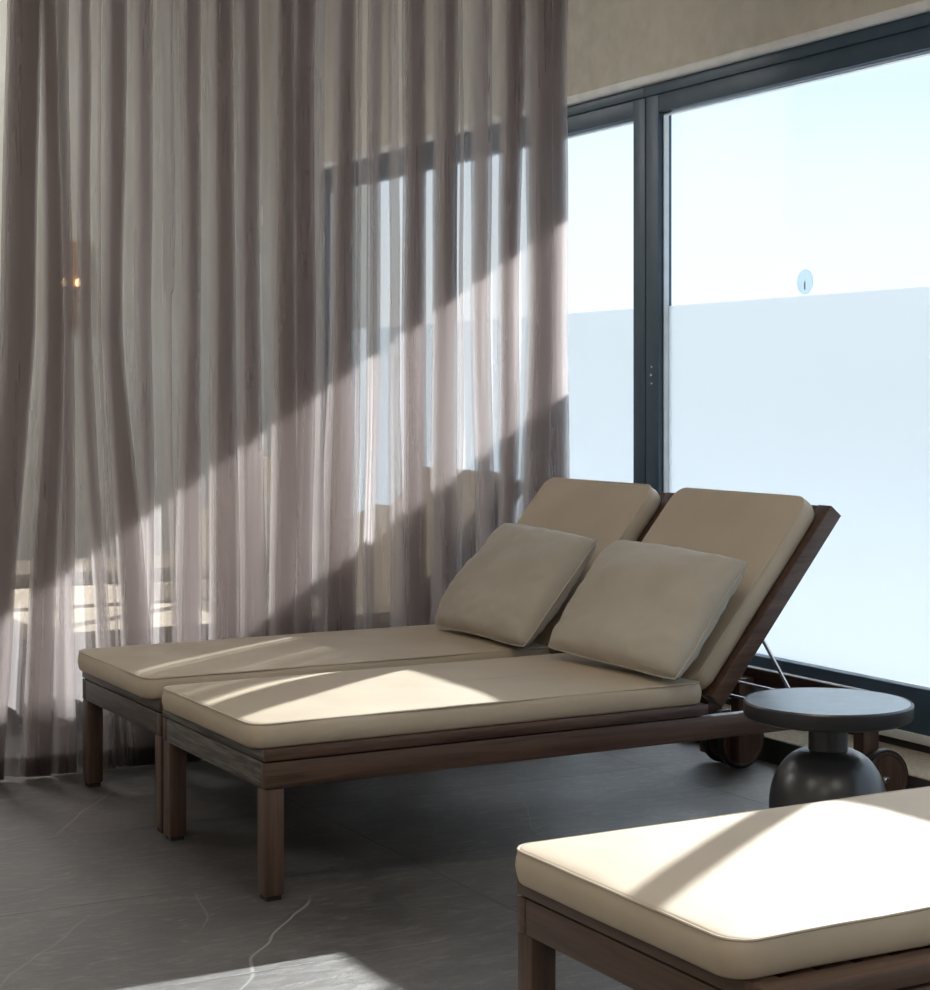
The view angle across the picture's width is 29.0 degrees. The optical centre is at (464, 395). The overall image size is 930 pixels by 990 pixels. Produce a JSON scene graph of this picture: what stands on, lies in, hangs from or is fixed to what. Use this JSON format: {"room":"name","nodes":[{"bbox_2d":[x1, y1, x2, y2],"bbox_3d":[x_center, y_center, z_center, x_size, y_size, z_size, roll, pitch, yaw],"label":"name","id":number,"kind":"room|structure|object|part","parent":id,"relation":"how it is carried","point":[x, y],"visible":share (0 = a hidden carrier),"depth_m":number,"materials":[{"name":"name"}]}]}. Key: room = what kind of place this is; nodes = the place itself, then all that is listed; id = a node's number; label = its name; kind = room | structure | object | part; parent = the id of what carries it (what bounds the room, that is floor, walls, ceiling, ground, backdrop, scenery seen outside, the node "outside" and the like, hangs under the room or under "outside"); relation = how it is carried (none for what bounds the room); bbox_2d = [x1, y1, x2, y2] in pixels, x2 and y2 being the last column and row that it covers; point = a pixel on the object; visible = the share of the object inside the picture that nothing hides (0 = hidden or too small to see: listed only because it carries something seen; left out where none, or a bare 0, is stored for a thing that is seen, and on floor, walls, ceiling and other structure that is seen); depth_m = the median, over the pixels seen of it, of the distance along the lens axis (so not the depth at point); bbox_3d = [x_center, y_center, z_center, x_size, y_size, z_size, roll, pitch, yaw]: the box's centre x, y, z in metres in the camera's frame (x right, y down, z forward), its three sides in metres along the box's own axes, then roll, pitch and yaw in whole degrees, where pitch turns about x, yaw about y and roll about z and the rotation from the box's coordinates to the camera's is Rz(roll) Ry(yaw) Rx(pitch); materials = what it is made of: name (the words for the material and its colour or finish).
{"room":"spa","nodes":[
{"label":"spa","id":0,"kind":"room"},
{"bbox_2d":[0,0,305,561],"bbox_3d":[-3.914,-0.550,8.075,7.600,3.500,0.120,0,0,-29],"label":"wall","id":1,"kind":"structure","parent":0,"point":[167,137],"depth_m":9.27,"materials":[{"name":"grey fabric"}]},
{"bbox_2d":[47,240,90,328],"bbox_3d":[-1.982,-0.560,9.046,0.220,0.440,0.060,0,0,-29],"label":"wall lamp","id":2,"kind":"object","parent":1,"relation":"attached to","point":[68,262],"visible":1,"depth_m":9.05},
{"bbox_3d":[-2.006,-0.570,9.015,0.028,0.042,0.028,0,0,-29],"label":"bulb","id":3,"kind":"part","parent":2,"relation":"part of","materials":[{"name":"beige glass"}]},
{"bbox_3d":[-1.944,-0.570,9.050,0.028,0.042,0.028,0,0,-29],"label":"bulb","id":4,"kind":"part","parent":2,"relation":"part of","materials":[{"name":"glass"}]},
{"bbox_2d":[0,663,778,989],"bbox_3d":[-1.117,1.260,3.040,7.600,0.120,11.600,0,0,-29],"label":"floor","id":5,"kind":"structure","parent":0,"point":[404,881],"depth_m":4.58,"materials":[{"name":"tile"}]},
{"bbox_2d":[0,455,320,589],"bbox_3d":[-1.535,0.747,8.421,2.065,0.906,0.716,0,0,-29],"label":"sun lounger","id":6,"kind":"object","parent":5,"relation":"on","point":[257,477],"visible":0.59,"depth_m":8.45,"materials":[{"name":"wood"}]},
{"bbox_2d":[0,554,217,589],"bbox_3d":[-1.854,0.802,8.244,1.335,0.072,0.666,0,0,-29],"label":"seat cushion","id":7,"kind":"object","parent":6,"relation":"on","point":[27,574],"depth_m":8.11,"materials":[{"name":"beige fabric"}]},
{"bbox_2d":[171,456,304,560],"bbox_3d":[-1.099,0.553,8.663,0.072,0.651,0.666,45,-20,-21],"label":"cushion","id":8,"kind":"object","parent":6,"relation":"on","point":[256,478],"depth_m":8.63,"materials":[{"name":"beige fabric"}]},
{"bbox_3d":[-1.055,0.587,8.689,0.467,0.527,0.711,0,0,-29],"label":"frame","id":9,"kind":"part","parent":6,"relation":"part of","materials":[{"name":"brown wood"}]},
{"bbox_2d":[0,504,390,726],"bbox_3d":[-0.999,0.839,7.312,2.065,0.721,0.716,0,0,-29],"label":"sun lounger","id":10,"kind":"object","parent":5,"relation":"on","point":[317,566],"visible":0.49,"depth_m":7.20,"materials":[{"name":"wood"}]},
{"bbox_3d":[-1.688,1.061,6.551,0.050,0.254,0.050,0,0,-29],"label":"leg","id":11,"kind":"part","parent":10,"relation":"part of","materials":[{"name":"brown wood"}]},
{"bbox_3d":[-0.840,0.902,7.009,1.980,0.063,0.030,0,0,-29],"label":"rail","id":12,"kind":"part","parent":10,"relation":"part of","materials":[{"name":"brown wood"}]},
{"bbox_2d":[0,578,315,625],"bbox_3d":[-1.318,0.802,7.135,1.335,0.072,0.665,0,0,-29],"label":"seat cushion","id":13,"kind":"object","parent":10,"relation":"on","point":[89,596],"depth_m":7.05,"materials":[{"name":"beige fabric"}]},
{"bbox_2d":[202,495,325,584],"bbox_3d":[-0.831,0.585,7.386,0.351,0.344,0.560,0,0,-29],"label":"throw pillow","id":14,"kind":"object","parent":10,"relation":"on","point":[252,547],"visible":1,"depth_m":7.21,"materials":[{"name":"beige fabric"}]},
{"bbox_2d":[265,505,390,593],"bbox_3d":[-0.483,0.647,7.600,0.651,0.071,0.665,-30,14,-26],"label":"cushion","id":15,"kind":"object","parent":10,"relation":"on","point":[316,567],"depth_m":7.58,"materials":[{"name":"beige fabric"}]},
{"bbox_2d":[0,467,526,750],"bbox_3d":[-0.613,0.742,6.657,2.065,0.916,0.716,0,0,-29],"label":"sun lounger","id":16,"kind":"object","parent":5,"relation":"on","point":[400,576],"visible":0.7,"depth_m":6.53,"materials":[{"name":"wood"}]},
{"bbox_3d":[-1.623,1.061,6.476,0.050,0.254,0.050,0,0,-29],"label":"leg","id":17,"kind":"part","parent":16,"relation":"part of","materials":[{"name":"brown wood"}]},
{"bbox_3d":[-1.301,1.061,5.896,0.050,0.254,0.050,0,0,-29],"label":"leg","id":18,"kind":"part","parent":16,"relation":"part of","materials":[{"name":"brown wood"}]},
{"bbox_3d":[-0.453,0.902,6.355,1.980,0.063,0.030,0,0,-29],"label":"rail","id":19,"kind":"part","parent":16,"relation":"part of","materials":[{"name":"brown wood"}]},
{"bbox_2d":[0,594,407,651],"bbox_3d":[-0.932,0.802,6.480,1.334,0.072,0.665,0,0,-29],"label":"seat cushion","id":20,"kind":"object","parent":16,"relation":"on","point":[76,629],"depth_m":6.30,"materials":[{"name":"beige fabric"}]},
{"bbox_3d":[-0.786,0.902,6.953,1.980,0.063,0.030,0,0,-29],"label":"rail","id":21,"kind":"part","parent":16,"relation":"part of","materials":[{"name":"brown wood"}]},
{"bbox_2d":[332,468,507,618],"bbox_3d":[-0.183,0.548,6.896,0.072,0.649,0.666,43,-19,-22],"label":"cushion","id":22,"kind":"object","parent":16,"relation":"on","point":[442,517],"depth_m":6.76,"materials":[{"name":"beige fabric"}]},
{"bbox_3d":[-0.138,0.580,6.922,0.454,0.537,0.711,0,0,-29],"label":"frame","id":23,"kind":"part","parent":16,"relation":"part of","materials":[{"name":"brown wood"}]},
{"bbox_2d":[77,477,730,832],"bbox_3d":[-0.136,0.742,5.727,2.066,0.916,0.716,0,0,-29],"label":"sun lounger","id":24,"kind":"object","parent":5,"relation":"on","point":[128,682],"visible":0.49,"depth_m":5.51,"materials":[{"name":"beige fabric"}]},
{"bbox_3d":[-0.309,0.902,6.023,1.980,0.063,0.030,0,0,-29],"label":"rail","id":25,"kind":"part","parent":24,"relation":"part of","materials":[{"name":"brown wood"}]},
{"bbox_3d":[-1.146,1.061,5.545,0.050,0.254,0.050,0,0,-29],"label":"leg","id":26,"kind":"part","parent":24,"relation":"part of","materials":[{"name":"brown wood"}]},
{"bbox_3d":[-0.824,1.061,4.966,0.050,0.254,0.050,0,0,-29],"label":"leg","id":27,"kind":"part","parent":24,"relation":"part of","materials":[{"name":"brown wood"}]},
{"bbox_3d":[0.024,0.902,5.424,1.980,0.063,0.030,0,0,-29],"label":"rail","id":28,"kind":"part","parent":24,"relation":"part of","materials":[{"name":"brown wood"}]},
{"bbox_2d":[77,624,549,698],"bbox_3d":[-0.458,0.802,5.554,1.336,0.071,0.668,0,0,-29],"label":"seat cushion","id":29,"kind":"object","parent":24,"relation":"on","point":[134,671],"depth_m":5.39,"materials":[{"name":"beige fabric"}]},
{"bbox_2d":[435,523,597,646],"bbox_3d":[0.152,0.594,5.741,0.313,0.350,0.582,0,0,-31],"label":"throw pillow","id":30,"kind":"object","parent":24,"relation":"on","point":[508,592],"visible":1,"depth_m":5.60,"materials":[{"name":"beige fabric"}]},
{"bbox_2d":[517,478,660,653],"bbox_3d":[0.291,0.548,5.971,0.071,0.650,0.667,43,-19,-22],"label":"cushion","id":31,"kind":"object","parent":24,"relation":"on","point":[607,512],"depth_m":5.89,"materials":[{"name":"beige fabric"}]},
{"bbox_3d":[0.339,0.580,5.991,0.454,0.537,0.711,0,0,-29],"label":"frame","id":32,"kind":"part","parent":24,"relation":"part of","materials":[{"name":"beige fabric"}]},
{"bbox_3d":[0.809,1.035,5.921,0.060,0.270,0.045,0,0,-29],"label":"wheel post","id":33,"kind":"part","parent":24,"relation":"part of","materials":[{"name":"brown wood"}]},
{"bbox_2d":[162,487,907,901],"bbox_3d":[0.225,0.742,5.057,2.064,0.916,0.717,0,0,-29],"label":"sun lounger","id":34,"kind":"object","parent":5,"relation":"on","point":[274,734],"visible":0.82,"depth_m":4.77,"materials":[{"name":"beige fabric"}]},
{"bbox_3d":[-0.786,1.061,4.876,0.050,0.254,0.050,0,0,-29],"label":"leg","id":35,"kind":"part","parent":34,"relation":"part of","materials":[{"name":"brown wood"}]},
{"bbox_3d":[-0.464,1.061,4.296,0.050,0.254,0.050,0,0,-29],"label":"leg","id":36,"kind":"part","parent":34,"relation":"part of","materials":[{"name":"brown wood"}]},
{"bbox_2d":[162,653,701,747],"bbox_3d":[-0.082,0.802,4.857,1.334,0.072,0.665,0,0,-29],"label":"seat cushion","id":37,"kind":"object","parent":34,"relation":"on","point":[399,705],"depth_m":4.66,"materials":[{"name":"beige fabric"}]},
{"bbox_3d":[0.051,0.902,5.354,1.980,0.063,0.030,0,0,-29],"label":"rail","id":38,"kind":"part","parent":34,"relation":"part of","materials":[{"name":"brown wood"}]},
{"bbox_3d":[0.384,0.902,4.755,1.980,0.063,0.030,0,0,-29],"label":"rail","id":39,"kind":"part","parent":34,"relation":"part of","materials":[{"name":"brown wood"}]},
{"bbox_2d":[548,540,747,679],"bbox_3d":[0.507,0.593,5.086,0.306,0.336,0.587,0,0,-33],"label":"throw pillow","id":40,"kind":"object","parent":34,"relation":"on","point":[651,609],"visible":1,"depth_m":4.96,"materials":[{"name":"beige fabric"}]},
{"bbox_2d":[642,488,814,689],"bbox_3d":[0.661,0.547,5.286,0.070,0.652,0.642,43,-19,-22],"label":"cushion","id":41,"kind":"object","parent":34,"relation":"on","point":[775,533],"depth_m":5.09,"materials":[{"name":"beige fabric"}]},
{"bbox_3d":[0.751,0.882,5.351,0.012,0.012,0.659,0,0,-29],"label":"cross rod","id":42,"kind":"part","parent":34,"relation":"part of","materials":[{"name":"silver metal"}]},
{"bbox_3d":[0.888,1.035,5.758,0.060,0.270,0.045,0,0,-29],"label":"wheel post","id":43,"kind":"part","parent":34,"relation":"part of","materials":[{"name":"brown wood"}]},
{"bbox_3d":[0.700,0.580,5.322,0.454,0.537,0.711,0,0,-29],"label":"frame","id":44,"kind":"part","parent":34,"relation":"part of","materials":[{"name":"brown wood"}]},
{"bbox_3d":[1.170,1.035,5.252,0.060,0.270,0.045,0,0,-29],"label":"wheel post","id":45,"kind":"part","parent":34,"relation":"part of","materials":[{"name":"brown wood"}]},
{"bbox_2d":[515,786,929,989],"bbox_3d":[1.135,0.742,3.316,2.064,0.916,0.716,0,0,-29],"label":"sun lounger","id":46,"kind":"object","parent":5,"relation":"on","point":[834,894],"visible":1,"depth_m":2.87,"materials":[{"name":"beige fabric"}]},
{"bbox_3d":[0.962,0.902,3.612,1.980,0.063,0.030,0,0,-29],"label":"rail","id":47,"kind":"part","parent":46,"relation":"part of","materials":[{"name":"brown wood"}]},
{"bbox_3d":[0.125,1.061,3.134,0.050,0.254,0.050,0,0,-29],"label":"leg","id":48,"kind":"part","parent":46,"relation":"part of","materials":[{"name":"brown wood"}]},
{"bbox_3d":[1.295,0.902,3.013,1.980,0.063,0.030,0,0,-29],"label":"rail","id":49,"kind":"part","parent":46,"relation":"part of","materials":[{"name":"brown wood"}]},
{"bbox_2d":[743,687,913,807],"bbox_3d":[0.882,0.970,4.374,0.407,0.460,0.407,0,0,-29],"label":"side table","id":50,"kind":"object","parent":5,"relation":"on","point":[825,769],"visible":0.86,"depth_m":4.29,"materials":[{"name":"paint"}]},
{"bbox_2d":[306,0,929,780],"bbox_3d":[1.957,-0.550,4.748,0.566,3.500,11.400,0,0,-29],"label":"wall","id":51,"kind":"structure","parent":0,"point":[380,73],"depth_m":8.14,"materials":[{"name":"beige paint"}]},
{"bbox_2d":[323,140,442,532],"bbox_3d":[-0.400,-0.068,8.996,0.072,2.259,1.324,0,0,-29],"label":"window","id":52,"kind":"structure","parent":51,"relation":"attached to","point":[384,385],"depth_m":9.10,"materials":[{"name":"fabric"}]},
{"bbox_2d":[441,87,645,523],"bbox_3d":[0.321,-0.068,7.697,0.072,2.259,1.655,0,0,-29],"label":"window","id":53,"kind":"structure","parent":51,"relation":"attached to","point":[531,400],"depth_m":7.63,"materials":[{"name":"metal"}]},
{"bbox_2d":[644,12,929,735],"bbox_3d":[1.170,-0.068,6.170,0.072,2.259,1.848,0,0,-29],"label":"window","id":54,"kind":"structure","parent":51,"relation":"attached to","point":[824,399],"depth_m":6.11,"materials":[{"name":"glass"}]},
{"bbox_2d":[797,269,812,293],"bbox_3d":[1.170,-0.393,6.198,0.002,0.086,0.086,0,0,-29],"label":"sticker","id":55,"kind":"object","parent":54,"relation":"attached to","point":[805,278],"visible":1,"depth_m":6.20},
{"bbox_2d":[694,737,929,788],"bbox_3d":[1.716,1.161,4.614,0.018,0.078,11.400,0,0,-29],"label":"window","id":56,"kind":"structure","parent":51,"relation":"attached to","point":[773,751],"depth_m":5.85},
{"bbox_3d":[-1.117,-2.360,3.040,7.600,0.120,11.600,0,0,-29],"label":"ceiling","id":57,"kind":"structure","parent":0,"visible":0},
{"bbox_3d":[-0.922,-2.288,5.866,3.588,0.027,0.040,0,0,-29],"label":"trim","id":58,"kind":"structure","parent":57,"relation":"attached to","visible":0},
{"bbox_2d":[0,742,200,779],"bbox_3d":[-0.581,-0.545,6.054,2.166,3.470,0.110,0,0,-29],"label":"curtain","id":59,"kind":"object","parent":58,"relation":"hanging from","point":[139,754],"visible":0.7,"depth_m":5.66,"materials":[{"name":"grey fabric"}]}
]}

